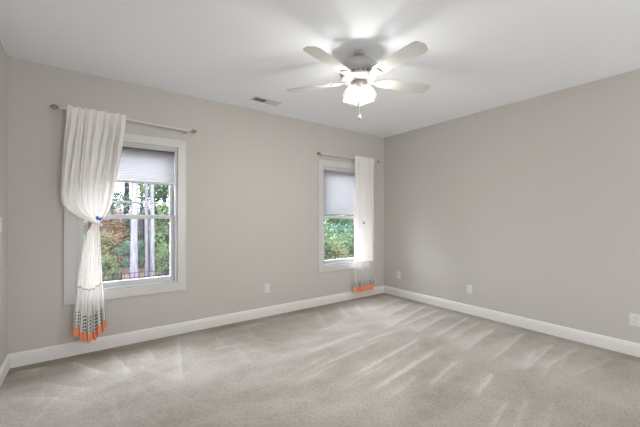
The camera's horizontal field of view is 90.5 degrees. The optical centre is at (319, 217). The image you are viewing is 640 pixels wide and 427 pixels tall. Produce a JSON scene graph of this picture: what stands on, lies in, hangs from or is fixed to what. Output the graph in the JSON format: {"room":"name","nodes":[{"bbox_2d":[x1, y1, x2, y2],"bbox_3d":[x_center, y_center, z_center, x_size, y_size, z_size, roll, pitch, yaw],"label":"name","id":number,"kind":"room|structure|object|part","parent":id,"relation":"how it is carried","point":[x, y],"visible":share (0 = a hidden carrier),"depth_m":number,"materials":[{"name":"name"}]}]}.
{"room":"empty bedroom","nodes":[
{"label":"empty bedroom","id":0,"kind":"room"},
{"bbox_2d":[0,41,7,366],"bbox_3d":[-0.833,-0.040,0.050,0.150,2.760,6.965,0,0,-36],"label":"wall","id":1,"kind":"structure","parent":0,"point":[3,56],"depth_m":2.64,"materials":[{"name":"paint"}]},
{"bbox_2d":[0,354,9,386],"bbox_3d":[-0.766,1.258,0.099,0.016,0.125,6.665,0,0,-36],"label":"baseboard","id":2,"kind":"structure","parent":1,"relation":"attached to","point":[5,366],"depth_m":2.62,"materials":[{"name":"white paint"}]},
{"bbox_2d":[8,56,383,353],"bbox_3d":[-0.849,-0.040,4.261,4.800,2.760,0.150,0,0,-36],"label":"wall","id":3,"kind":"structure","parent":0,"point":[252,175],"depth_m":3.75,"materials":[{"name":"paint"}]},
{"bbox_2d":[50,104,196,136],"bbox_3d":[-1.956,-0.988,3.290,1.292,0.104,0.110,0,0,-36],"label":"curtain rod","id":4,"kind":"object","parent":3,"relation":"attached to","point":[55,107],"visible":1,"depth_m":3.36,"materials":[{"name":"silver metal"}]},
{"bbox_2d":[61,105,125,342],"bbox_3d":[-2.181,0.072,3.075,0.517,2.258,0.113,0,0,-31],"label":"curtain","id":5,"kind":"object","parent":4,"relation":"hanging from","point":[93,140],"visible":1,"depth_m":3.05,"materials":[{"name":"white fabric"}]},
{"bbox_3d":[-2.214,0.666,3.054,0.193,0.072,0.067,0,0,-36],"label":"lace trim","id":6,"kind":"part","parent":5,"relation":"part of","materials":[{"name":"white fabric"}]},
{"bbox_3d":[-2.215,0.879,3.055,0.253,0.474,0.077,0,0,-36],"label":"dotted net panel","id":7,"kind":"part","parent":5,"relation":"part of","materials":[{"name":"white fabric"}]},
{"bbox_2d":[64,125,185,304],"bbox_3d":[-2.029,-0.030,3.386,1.094,1.708,0.169,0,0,-36],"label":"window","id":8,"kind":"structure","parent":3,"relation":"in","point":[73,224],"depth_m":3.45,"materials":[{"name":"white paint"}]},
{"bbox_3d":[-2.027,0.339,3.383,0.870,0.747,0.035,0,0,-36],"label":"sash","id":9,"kind":"part","parent":8,"relation":"part of","materials":[{"name":"white plastic"}]},
{"bbox_3d":[-2.051,-0.385,3.415,0.870,0.775,0.035,0,0,-36],"label":"sash","id":10,"kind":"part","parent":8,"relation":"part of","materials":[{"name":"white plastic"}]},
{"bbox_2d":[116,144,174,184],"bbox_3d":[-2.004,-0.570,3.350,0.864,0.400,0.036,0,0,-36],"label":"pleated shade","id":11,"kind":"object","parent":8,"relation":"attached to","point":[138,164],"visible":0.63,"depth_m":3.44,"materials":[{"name":"white fabric"}]},
{"bbox_3d":[-2.004,-0.382,3.350,0.864,0.024,0.028,0,0,-36],"label":"rail","id":12,"kind":"part","parent":11,"relation":"part of","materials":[{"name":"white plastic"}]},
{"bbox_3d":[-2.004,-0.759,3.350,0.864,0.022,0.036,0,0,-36],"label":"head rail","id":13,"kind":"part","parent":11,"relation":"part of","materials":[{"name":"white plastic"}]},
{"bbox_2d":[9,285,383,367],"bbox_3d":[-0.800,1.258,4.194,4.800,0.125,0.016,0,0,-36],"label":"baseboard","id":14,"kind":"structure","parent":3,"relation":"attached to","point":[23,358],"depth_m":3.52,"materials":[{"name":"white paint"}]},
{"bbox_2d":[265,284,269,292],"bbox_3d":[-0.711,0.945,4.264,0.072,0.117,0.008,0,0,-36],"label":"wall outlet","id":15,"kind":"object","parent":3,"relation":"attached to","point":[267,286],"visible":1,"depth_m":4.26,"materials":[{"name":"white plastic"}]},
{"bbox_2d":[318,159,354,272],"bbox_3d":[0.371,-0.030,5.142,1.094,1.708,0.169,0,0,-36],"label":"window","id":16,"kind":"structure","parent":3,"relation":"in","point":[323,264],"depth_m":4.83,"materials":[{"name":"white paint"}]},
{"bbox_3d":[0.372,0.339,5.140,0.870,0.747,0.035,0,0,-36],"label":"sash","id":17,"kind":"part","parent":16,"relation":"part of","materials":[{"name":"white plastic"}]},
{"bbox_2d":[324,168,354,214],"bbox_3d":[0.396,-0.412,5.108,0.864,0.716,0.038,0,0,-36],"label":"blind","id":18,"kind":"object","parent":16,"relation":"attached to","point":[338,186],"visible":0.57,"depth_m":5.03,"materials":[{"name":"white fabric"}]},
{"bbox_3d":[0.396,-0.066,5.107,0.864,0.024,0.028,0,0,-36],"label":"rail","id":19,"kind":"part","parent":18,"relation":"part of","materials":[{"name":"white plastic"}]},
{"bbox_3d":[0.396,-0.756,5.108,0.864,0.028,0.038,0,0,-36],"label":"head rail","id":20,"kind":"part","parent":18,"relation":"part of","materials":[{"name":"white plastic"}]},
{"bbox_2d":[317,152,379,162],"bbox_3d":[0.469,-0.941,5.065,1.322,0.086,0.110,0,0,-36],"label":"curtain rod","id":21,"kind":"object","parent":3,"relation":"attached to","point":[318,153],"visible":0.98,"depth_m":4.85,"materials":[{"name":"silver metal"}]},
{"bbox_2d":[353,156,373,292],"bbox_3d":[0.722,0.099,5.211,0.459,2.203,0.073,0,0,-36],"label":"curtain","id":22,"kind":"object","parent":21,"relation":"hanging from","point":[364,166],"visible":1,"depth_m":5.18,"materials":[{"name":"white fabric"}]},
{"bbox_3d":[0.724,0.923,5.209,0.459,0.397,0.069,0,0,-36],"label":"dotted net panel","id":23,"kind":"part","parent":22,"relation":"part of","materials":[{"name":"white fabric"}]},
{"bbox_2d":[0,293,639,426],"bbox_3d":[1.164,1.321,1.512,4.800,0.005,6.665,0,0,-36],"label":"floor","id":24,"kind":"structure","parent":0,"point":[382,359],"depth_m":2.62,"materials":[{"name":"beige carpet"}]},
{"bbox_2d":[0,0,639,137],"bbox_3d":[1.164,-1.495,1.512,5.100,0.150,6.965,0,0,-36],"label":"ceiling","id":25,"kind":"structure","parent":0,"point":[481,55],"depth_m":2.59,"materials":[{"name":"white paint"}]},
{"bbox_2d":[251,96,281,105],"bbox_3d":[-0.653,-1.415,3.847,0.350,0.008,0.140,0,0,-36],"label":"ceiling vent","id":26,"kind":"object","parent":25,"relation":"in","point":[257,99],"visible":1,"depth_m":3.84,"materials":[{"name":"white metal"}]},
{"bbox_2d":[286,41,429,119],"bbox_3d":[0.359,-1.125,2.689,1.311,0.589,1.277,0,0,-36],"label":"ceiling fan","id":27,"kind":"object","parent":25,"relation":"hanging from","point":[358,72],"visible":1,"depth_m":2.61,"materials":[{"name":"white metal"}]},
{"bbox_3d":[-0.073,-1.187,2.886,0.505,0.033,0.142,0,0,20],"label":"blade","id":28,"kind":"part","parent":27,"relation":"part of","materials":[{"name":"white wood"}]},
{"bbox_3d":[0.067,-1.187,2.392,0.142,0.033,0.505,0,0,38],"label":"blade","id":29,"kind":"part","parent":27,"relation":"part of","materials":[{"name":"white wood"}]},
{"bbox_3d":[0.270,-1.054,2.808,0.139,0.146,0.143,0,0,-36],"label":"lamp shade","id":30,"kind":"part","parent":27,"relation":"part of","materials":[{"name":"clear glass"}]},
{"bbox_3d":[0.265,-1.054,2.668,0.143,0.146,0.139,0,0,-36],"label":"lamp shade","id":31,"kind":"part","parent":27,"relation":"part of","materials":[{"name":"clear glass"}]},
{"bbox_3d":[0.354,-1.187,3.173,0.142,0.033,0.505,0,0,3],"label":"blade","id":32,"kind":"part","parent":27,"relation":"part of","materials":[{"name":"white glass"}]},
{"bbox_3d":[0.410,-1.054,2.803,0.143,0.146,0.139,0,0,-36],"label":"lamp shade","id":33,"kind":"part","parent":27,"relation":"part of","materials":[{"name":"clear glass"}]},
{"bbox_3d":[0.405,-1.054,2.663,0.139,0.146,0.143,0,0,-36],"label":"lamp shade","id":34,"kind":"part","parent":27,"relation":"part of","materials":[{"name":"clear glass"}]},
{"bbox_3d":[0.576,-1.187,2.369,0.147,0.033,0.506,0,0,-36],"label":"blade","id":35,"kind":"part","parent":27,"relation":"part of","materials":[{"name":"white wood"}]},
{"bbox_3d":[0.759,-1.187,2.855,0.505,0.033,0.142,0,0,-16],"label":"blade","id":36,"kind":"part","parent":27,"relation":"part of","materials":[{"name":"white wood"}]},
{"bbox_2d":[384,69,639,343],"bbox_3d":[3.161,-0.040,2.973,0.150,2.760,6.965,0,0,-36],"label":"wall","id":37,"kind":"structure","parent":0,"point":[531,204],"depth_m":3.77,"materials":[{"name":"paint"}]},
{"bbox_2d":[467,284,471,293],"bbox_3d":[2.054,0.975,4.353,0.008,0.117,0.072,0,0,-36],"label":"wall outlet","id":38,"kind":"object","parent":37,"relation":"attached to","point":[469,287],"visible":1,"depth_m":4.35,"materials":[{"name":"white plastic"}]},
{"bbox_2d":[384,286,639,356],"bbox_3d":[3.094,1.258,2.924,0.016,0.125,6.665,0,0,-36],"label":"baseboard","id":39,"kind":"structure","parent":37,"relation":"attached to","point":[614,344],"depth_m":3.74,"materials":[{"name":"white paint"}]},
{"bbox_2d":[629,313,639,326],"bbox_3d":[3.031,0.976,3.018,0.008,0.117,0.125,0,0,-36],"label":"wall outlet","id":40,"kind":"object","parent":37,"relation":"attached to","point":[634,319],"visible":1,"depth_m":3.04,"materials":[{"name":"white plastic"}]},
{"label":"outside","id":41,"kind":"structure","parent":0,"visible":0},
{"bbox_2d":[84,205,335,281],"bbox_3d":[-9.903,0.724,26.230,65.000,4.205,46.000,0,0,-36],"label":"ground","id":42,"kind":"structure","parent":41,"point":[123,269],"depth_m":14.32,"materials":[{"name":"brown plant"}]},
{"bbox_2d":[84,220,110,232],"bbox_3d":[-11.526,0.370,15.844,1.974,1.692,1.886,0,0,-26],"label":"shrub","id":43,"kind":"object","parent":42,"relation":"on","point":[102,223],"visible":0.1,"depth_m":15.84,"materials":[{"name":"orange plant"}]},
{"bbox_2d":[84,230,122,268],"bbox_3d":[-9.296,1.440,13.056,1.885,1.826,1.908,0,0,-26],"label":"shrub","id":44,"kind":"object","parent":42,"relation":"on","point":[104,246],"visible":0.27,"depth_m":13.37,"materials":[{"name":"green plant"}]},
{"bbox_2d":[88,192,130,229],"bbox_3d":[-10.515,-2.570,14.742,3.668,8.707,3.322,0,0,23],"label":"tree","id":45,"kind":"object","parent":42,"relation":"on","point":[89,223],"visible":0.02,"depth_m":14.96,"materials":[{"name":"green plant"}]},
{"bbox_3d":[-10.515,-3.564,14.742,3.668,6.720,3.322,0,0,23],"label":"crown","id":46,"kind":"part","parent":45,"relation":"part of","materials":[{"name":"green plant"}]},
{"bbox_2d":[101,253,120,281],"bbox_3d":[-8.320,1.966,12.231,1.357,1.266,1.499,0,0,-5],"label":"shrub","id":47,"kind":"object","parent":42,"relation":"on","point":[115,264],"visible":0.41,"depth_m":12.27,"materials":[{"name":"green plant"}]},
{"bbox_2d":[102,251,120,270],"bbox_3d":[-8.746,1.821,13.224,1.090,0.978,1.140,0,0,-13],"label":"shrub","id":48,"kind":"object","parent":42,"relation":"on","point":[119,256],"visible":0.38,"depth_m":13.11,"materials":[{"name":"green plant"}]},
{"bbox_2d":[100,227,130,256],"bbox_3d":[-9.464,1.077,14.466,1.907,1.711,1.996,0,0,-11],"label":"shrub","id":49,"kind":"object","parent":42,"relation":"on","point":[122,233],"visible":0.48,"depth_m":14.33,"materials":[{"name":"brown plant"}]},
{"bbox_2d":[108,189,123,212],"bbox_3d":[-13.688,-1.054,20.517,1.871,1.813,1.894,0,0,9],"label":"shrub","id":50,"kind":"object","parent":42,"relation":"on","point":[118,189],"visible":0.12,"depth_m":20.82,"materials":[{"name":"green plant"}]},
{"bbox_2d":[100,214,139,242],"bbox_3d":[-9.901,0.576,15.592,2.179,1.955,2.281,0,0,-32],"label":"shrub","id":51,"kind":"object","parent":42,"relation":"on","point":[110,223],"visible":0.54,"depth_m":15.13,"materials":[{"name":"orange plant"}]},
{"bbox_2d":[115,182,131,221],"bbox_3d":[-11.055,-4.905,18.192,5.044,11.972,4.568,0,0,-6],"label":"tree","id":52,"kind":"object","parent":42,"relation":"on","point":[125,184],"visible":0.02,"depth_m":17.92,"materials":[{"name":"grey plant"}]},
{"bbox_2d":[112,238,144,269],"bbox_3d":[-8.018,1.567,13.499,1.547,1.584,1.594,0,0,-41],"label":"shrub","id":53,"kind":"object","parent":42,"relation":"on","point":[126,252],"visible":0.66,"depth_m":13.43,"materials":[{"name":"green plant"}]},
{"bbox_2d":[112,210,144,241],"bbox_3d":[-9.474,0.549,15.924,1.934,1.922,1.877,0,0,39],"label":"shrub","id":54,"kind":"object","parent":42,"relation":"on","point":[128,221],"visible":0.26,"depth_m":15.65,"materials":[{"name":"green plant"}]},
{"bbox_2d":[130,183,137,278],"bbox_3d":[-7.084,-2.939,12.180,3.766,11.786,3.897,0,0,37],"label":"tree","id":55,"kind":"object","parent":42,"relation":"on","point":[134,193],"visible":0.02,"depth_m":12.07,"materials":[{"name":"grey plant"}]},
{"bbox_2d":[111,184,168,256],"bbox_3d":[-8.280,-2.765,14.803,4.138,9.795,3.886,0,0,-1],"label":"tree","id":56,"kind":"object","parent":42,"relation":"on","point":[157,194],"visible":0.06,"depth_m":14.33,"materials":[{"name":"green plant"}]},
{"bbox_3d":[-8.388,-3.883,14.747,4.127,7.559,3.738,0,0,11],"label":"crown","id":57,"kind":"part","parent":56,"relation":"part of","materials":[{"name":"green plant"}]},
{"bbox_2d":[145,184,148,277],"bbox_3d":[-6.938,-3.007,12.679,2.051,11.786,1.982,0,0,29],"label":"tree","id":58,"kind":"object","parent":42,"relation":"on","point":[146,185],"visible":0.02,"depth_m":12.61,"materials":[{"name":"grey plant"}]},
{"bbox_2d":[125,184,169,263],"bbox_3d":[-6.636,-0.807,14.341,2.738,6.667,3.325,0,0,40],"label":"leafy tree","id":59,"kind":"object","parent":42,"relation":"on","point":[162,209],"visible":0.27,"depth_m":14.03,"materials":[{"name":"green plant"}]},
{"bbox_2d":[126,227,168,255],"bbox_3d":[-7.826,1.215,14.828,2.142,1.809,1.939,0,0,-25],"label":"shrub","id":60,"kind":"object","parent":42,"relation":"on","point":[161,227],"visible":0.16,"depth_m":14.59,"materials":[{"name":"green plant"}]},
{"bbox_2d":[149,184,154,276],"bbox_3d":[-6.718,-2.993,12.643,2.458,11.786,2.543,0,0,-1],"label":"tree","id":61,"kind":"object","parent":42,"relation":"on","point":[152,231],"visible":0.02,"depth_m":12.61,"materials":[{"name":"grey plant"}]},
{"bbox_2d":[144,241,169,276],"bbox_3d":[-6.468,1.772,13.358,1.777,1.658,1.963,0,0,-20],"label":"shrub","id":62,"kind":"object","parent":42,"relation":"on","point":[164,247],"visible":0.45,"depth_m":13.17,"materials":[{"name":"green plant"}]},
{"bbox_3d":[-6.578,1.922,13.428,0.408,1.357,0.594,0,0,10],"label":"stem","id":63,"kind":"part","parent":62,"relation":"part of","materials":[{"name":"green plant"}]},
{"bbox_2d":[148,184,168,228],"bbox_3d":[-7.694,-2.250,16.855,3.423,8.333,4.157,0,0,-8],"label":"leafy tree","id":64,"kind":"object","parent":42,"relation":"on","point":[156,199],"visible":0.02,"depth_m":16.49,"materials":[{"name":"green plant"}]},
{"bbox_2d":[155,242,169,267],"bbox_3d":[-6.878,1.694,14.321,1.346,1.304,1.363,0,0,-23],"label":"shrub","id":65,"kind":"object","parent":42,"relation":"on","point":[163,242],"visible":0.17,"depth_m":14.04,"materials":[{"name":"green plant"}]},
{"bbox_2d":[102,255,329,280],"bbox_3d":[-4.237,2.210,10.530,11.600,1.220,0.040,0,0,-36],"label":"iron fence","id":66,"kind":"object","parent":42,"relation":"on","point":[166,270],"visible":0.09,"depth_m":9.57,"materials":[{"name":"black metal"}]},
{"bbox_2d":[324,214,337,236],"bbox_3d":[-0.016,-0.859,19.016,3.533,7.083,2.910,0,0,9],"label":"leafy tree","id":67,"kind":"object","parent":42,"relation":"on","point":[324,214],"visible":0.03,"depth_m":18.41,"materials":[{"name":"green plant"}]},
{"bbox_2d":[324,236,342,259],"bbox_3d":[0.262,1.881,16.275,2.181,2.087,2.154,0,0,-5],"label":"shrub","id":68,"kind":"object","parent":42,"relation":"on","point":[333,245],"visible":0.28,"depth_m":15.79,"materials":[{"name":"green plant"}]},
{"bbox_2d":[324,222,343,259],"bbox_3d":[-0.180,1.599,15.974,3.212,2.714,2.908,0,0,23],"label":"shrub","id":69,"kind":"object","parent":42,"relation":"on","point":[328,242],"visible":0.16,"depth_m":15.43,"materials":[{"name":"green plant"}]},
{"bbox_2d":[324,220,353,259],"bbox_3d":[0.545,1.462,17.033,2.892,2.906,2.688,0,0,-5],"label":"shrub","id":70,"kind":"object","parent":42,"relation":"on","point":[341,229],"visible":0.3,"depth_m":16.93,"materials":[{"name":"green plant"}]},
{"bbox_2d":[324,215,353,240],"bbox_3d":[1.518,0.877,20.463,3.128,3.143,2.907,0,0,-34],"label":"shrub","id":71,"kind":"object","parent":42,"relation":"on","point":[351,220],"visible":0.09,"depth_m":20.07,"materials":[{"name":"green plant"}]},
{"bbox_2d":[326,215,353,245],"bbox_3d":[2.215,0.847,20.300,4.103,3.466,3.714,0,0,-39],"label":"shrub","id":72,"kind":"object","parent":42,"relation":"on","point":[340,221],"visible":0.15,"depth_m":19.92,"materials":[{"name":"green plant"}]},
{"bbox_2d":[328,246,352,258],"bbox_3d":[1.059,2.145,16.170,1.616,1.565,1.636,0,0,-35],"label":"shrub","id":73,"kind":"object","parent":42,"relation":"on","point":[342,249],"visible":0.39,"depth_m":15.87,"materials":[{"name":"green plant"}]},
{"bbox_2d":[328,229,353,259],"bbox_3d":[1.541,1.757,16.714,2.585,2.412,2.856,0,0,-9],"label":"shrub","id":74,"kind":"object","parent":42,"relation":"on","point":[345,235],"visible":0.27,"depth_m":16.28,"materials":[{"name":"green plant"}]},
{"bbox_2d":[347,222,353,232],"bbox_3d":[2.906,1.400,19.186,2.901,2.883,2.816,0,0,-17],"label":"shrub","id":75,"kind":"object","parent":42,"relation":"on","point":[351,224],"visible":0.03,"depth_m":19.00,"materials":[{"name":"green plant"}]}
]}

